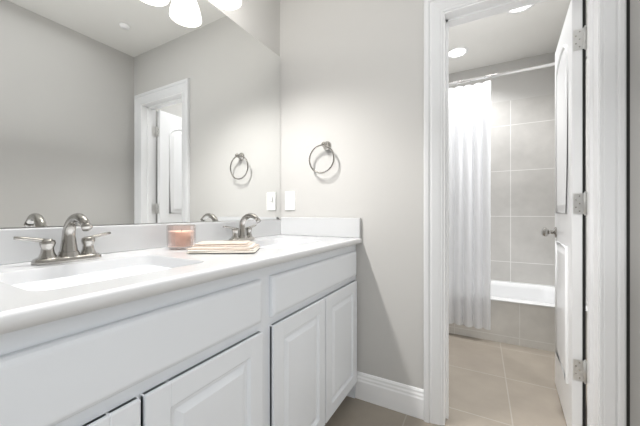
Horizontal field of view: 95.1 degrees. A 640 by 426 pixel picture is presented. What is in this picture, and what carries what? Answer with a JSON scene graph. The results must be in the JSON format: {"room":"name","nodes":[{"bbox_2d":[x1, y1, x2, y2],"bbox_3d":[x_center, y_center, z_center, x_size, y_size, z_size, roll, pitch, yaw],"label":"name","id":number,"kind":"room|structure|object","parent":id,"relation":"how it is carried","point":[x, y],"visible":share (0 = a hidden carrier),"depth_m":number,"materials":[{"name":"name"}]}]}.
{"room":"bathroom","nodes":[
{"label":"bathroom","id":0,"kind":"room"},
{"bbox_2d":[0,0,279,228],"bbox_3d":[-0.491,-0.245,1.529,0.120,2.490,4.863,0,0,29],"label":"wall","id":1,"kind":"structure","parent":0,"point":[260,18],"depth_m":1.67,"materials":[{"name":"paint"}]},
{"bbox_2d":[0,0,279,227],"bbox_3d":[-0.619,-0.468,1.162,0.005,1.014,1.536,0,0,29],"label":"mirror","id":2,"kind":"object","parent":1,"relation":"attached to","point":[135,111],"visible":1,"depth_m":1.06,"materials":[{"name":"clear glass"}]},
{"bbox_2d":[0,221,279,264],"bbox_3d":[-0.612,0.088,1.159,0.020,0.092,1.538,0,0,29],"label":"backsplash","id":3,"kind":"structure","parent":1,"relation":"attached to","point":[127,236],"depth_m":1.05,"materials":[{"name":"white stone"}]},
{"bbox_2d":[210,0,241,9],"bbox_3d":[-0.521,-1.044,1.133,0.205,0.233,0.560,0,0,29],"label":"vanity light","id":4,"kind":"object","parent":1,"relation":"attached to","point":[228,4],"visible":1,"depth_m":1.33,"materials":[{"name":"white glass"}]},
{"bbox_2d":[280,0,586,388],"bbox_3d":[0.457,-0.245,1.521,1.490,2.490,0.120,0,0,29],"label":"wall","id":5,"kind":"structure","parent":0,"point":[352,82],"depth_m":1.57,"materials":[{"name":"paint"}]},
{"bbox_2d":[285,191,294,209],"bbox_3d":[-0.186,-0.075,1.798,0.072,0.116,0.012,0,0,29],"label":"switch plate","id":6,"kind":"object","parent":5,"relation":"attached to","point":[289,200],"visible":1,"depth_m":1.79,"materials":[{"name":"plastic"}]},
{"bbox_2d":[280,217,359,236],"bbox_3d":[-0.011,0.080,1.695,0.520,0.108,0.020,0,0,29],"label":"backsplash","id":7,"kind":"structure","parent":5,"relation":"attached to","point":[306,226],"depth_m":1.67,"materials":[{"name":"white stone"}]},
{"bbox_2d":[309,141,334,173],"bbox_3d":[0.015,-0.317,1.664,0.165,0.189,0.053,0,0,29],"label":"towel ring","id":8,"kind":"object","parent":5,"relation":"attached to","point":[326,145],"visible":0.98,"depth_m":1.65,"materials":[{"name":"silver metal"}]},
{"bbox_2d":[355,371,423,419],"bbox_3d":[0.349,0.930,1.505,0.353,0.140,0.014,0,0,29],"label":"baseboard","id":9,"kind":"structure","parent":5,"relation":"attached to","point":[396,396],"depth_m":1.48,"materials":[{"name":"paint"}]},
{"bbox_2d":[491,94,554,285],"bbox_3d":[1.458,-0.210,3.090,1.798,1.780,0.011,0,0,29],"label":"wall tile","id":10,"kind":"structure","parent":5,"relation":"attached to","point":[522,177],"depth_m":2.81,"materials":[{"name":"grey tile"}]},
{"bbox_2d":[424,0,629,425],"bbox_3d":[0.853,-0.017,1.305,0.722,2.033,0.168,0,0,29],"label":"door frame","id":11,"kind":"structure","parent":5,"relation":"attached to","point":[608,212],"depth_m":1.15,"materials":[{"name":"paint"}]},
{"bbox_2d":[541,0,586,425],"bbox_3d":[1.244,0.030,1.476,0.171,1.924,0.552,0,0,33],"label":"door","id":12,"kind":"structure","parent":5,"relation":"in","point":[569,231],"depth_m":1.27,"materials":[{"name":"paint"}]},
{"bbox_2d":[325,333,586,425],"bbox_3d":[0.351,1.050,1.068,2.040,0.100,4.863,0,0,29],"label":"floor","id":13,"kind":"structure","parent":0,"point":[493,383],"depth_m":1.61,"materials":[{"name":"tile"}]},
{"bbox_2d":[0,241,361,425],"bbox_3d":[-0.389,0.581,1.037,0.528,0.838,1.538,0,0,29],"label":"bathroom vanity","id":14,"kind":"object","parent":13,"relation":"on","point":[128,325],"depth_m":0.69,"materials":[{"name":"paint"}]},
{"bbox_2d":[0,233,359,320],"bbox_3d":[-0.386,0.148,1.036,0.534,0.028,1.538,0,0,29],"label":"countertop","id":15,"kind":"structure","parent":14,"relation":"on","point":[20,304],"depth_m":0.63,"materials":[{"name":"white stone"}]},
{"bbox_2d":[12,213,115,264],"bbox_3d":[-0.666,0.067,0.799,0.143,0.133,0.218,0,0,29],"label":"faucet","id":16,"kind":"object","parent":15,"relation":"on","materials":[{"name":"silver metal"}]},
{"bbox_2d":[0,253,207,292],"bbox_3d":[-0.517,0.186,0.717,0.285,0.104,0.360,0,0,29],"label":"sink","id":17,"kind":"object","parent":15,"relation":"in","point":[33,278],"depth_m":0.76,"materials":[{"name":"white ceramic"}]},
{"bbox_2d":[166,224,195,248],"bbox_3d":[-0.523,0.089,1.106,0.102,0.088,0.100,0,0,29],"label":"candle","id":18,"kind":"object","parent":15,"relation":"on","point":[180,239],"visible":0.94,"depth_m":1.07,"materials":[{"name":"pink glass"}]},
{"bbox_2d":[186,240,259,252],"bbox_3d":[-0.335,0.119,1.036,0.228,0.029,0.176,0,0,-5],"label":"folded towel","id":19,"kind":"object","parent":15,"relation":"on","point":[246,246],"visible":1,"depth_m":0.98,"materials":[{"name":"beige fabric"}]},
{"bbox_2d":[220,213,263,240],"bbox_3d":[-0.340,0.067,1.396,0.143,0.133,0.218,0,0,29],"label":"faucet","id":20,"kind":"object","parent":15,"relation":"on","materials":[{"name":"silver metal"}]},
{"bbox_2d":[250,237,311,248],"bbox_3d":[-0.190,0.186,1.314,0.285,0.104,0.360,0,0,29],"label":"sink","id":21,"kind":"object","parent":15,"relation":"in","point":[269,242],"depth_m":1.48,"materials":[{"name":"white ceramic"}]},
{"bbox_2d":[449,280,586,357],"bbox_3d":[1.273,0.835,2.753,1.774,0.331,0.754,0,0,29],"label":"bathtub","id":22,"kind":"object","parent":13,"relation":"on","point":[522,314],"visible":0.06,"depth_m":2.24,"materials":[{"name":"tile"}]},
{"bbox_2d":[449,0,586,73],"bbox_3d":[0.351,-1.481,1.068,2.040,0.218,4.863,0,0,29],"label":"ceiling","id":23,"kind":"structure","parent":0,"point":[536,29],"depth_m":2.47,"materials":[{"name":"paint"}]},
{"bbox_2d":[449,47,467,57],"bbox_3d":[1.269,-1.486,2.705,0.187,0.007,0.181,0,0,-15],"label":"recessed light","id":24,"kind":"object","parent":23,"relation":"in","point":[457,52],"depth_m":2.71,"materials":[{"name":"paint"}]},
{"bbox_2d":[506,4,534,13],"bbox_3d":[1.454,-1.486,2.125,0.126,0.007,0.122,0,0,-15],"label":"recessed light","id":25,"kind":"object","parent":23,"relation":"in","point":[516,11],"depth_m":2.15,"materials":[{"name":"paint"}]},
{"bbox_2d":[630,0,639,425],"bbox_3d":[0.586,-0.245,-0.157,0.150,2.490,2.940,0,0,29],"label":"wall","id":26,"kind":"structure","parent":0,"point":[634,4],"depth_m":1.07,"materials":[{"name":"paint"}]},
{"bbox_2d":[586,63,586,304],"bbox_3d":[2.034,-0.210,2.280,0.010,1.780,0.840,0,0,29],"label":"wall tile","id":27,"kind":"structure","parent":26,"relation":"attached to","point":[586,63],"depth_m":2.15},
{"bbox_2d":[449,56,586,85],"bbox_3d":[1.075,-1.055,2.390,1.777,0.060,0.060,0,0,29],"label":"shower curtain rod","id":28,"kind":"object","parent":27,"relation":"attached to","point":[506,73],"visible":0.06,"depth_m":2.20,"materials":[{"name":"silver metal"}]},
{"bbox_2d":[449,75,490,329],"bbox_3d":[0.815,-0.085,2.528,1.141,1.970,0.050,0,0,29],"label":"shower curtain","id":29,"kind":"object","parent":28,"relation":"hanging from","point":[469,205],"visible":0.38,"depth_m":2.31,"materials":[{"name":"fabric"}]}
]}

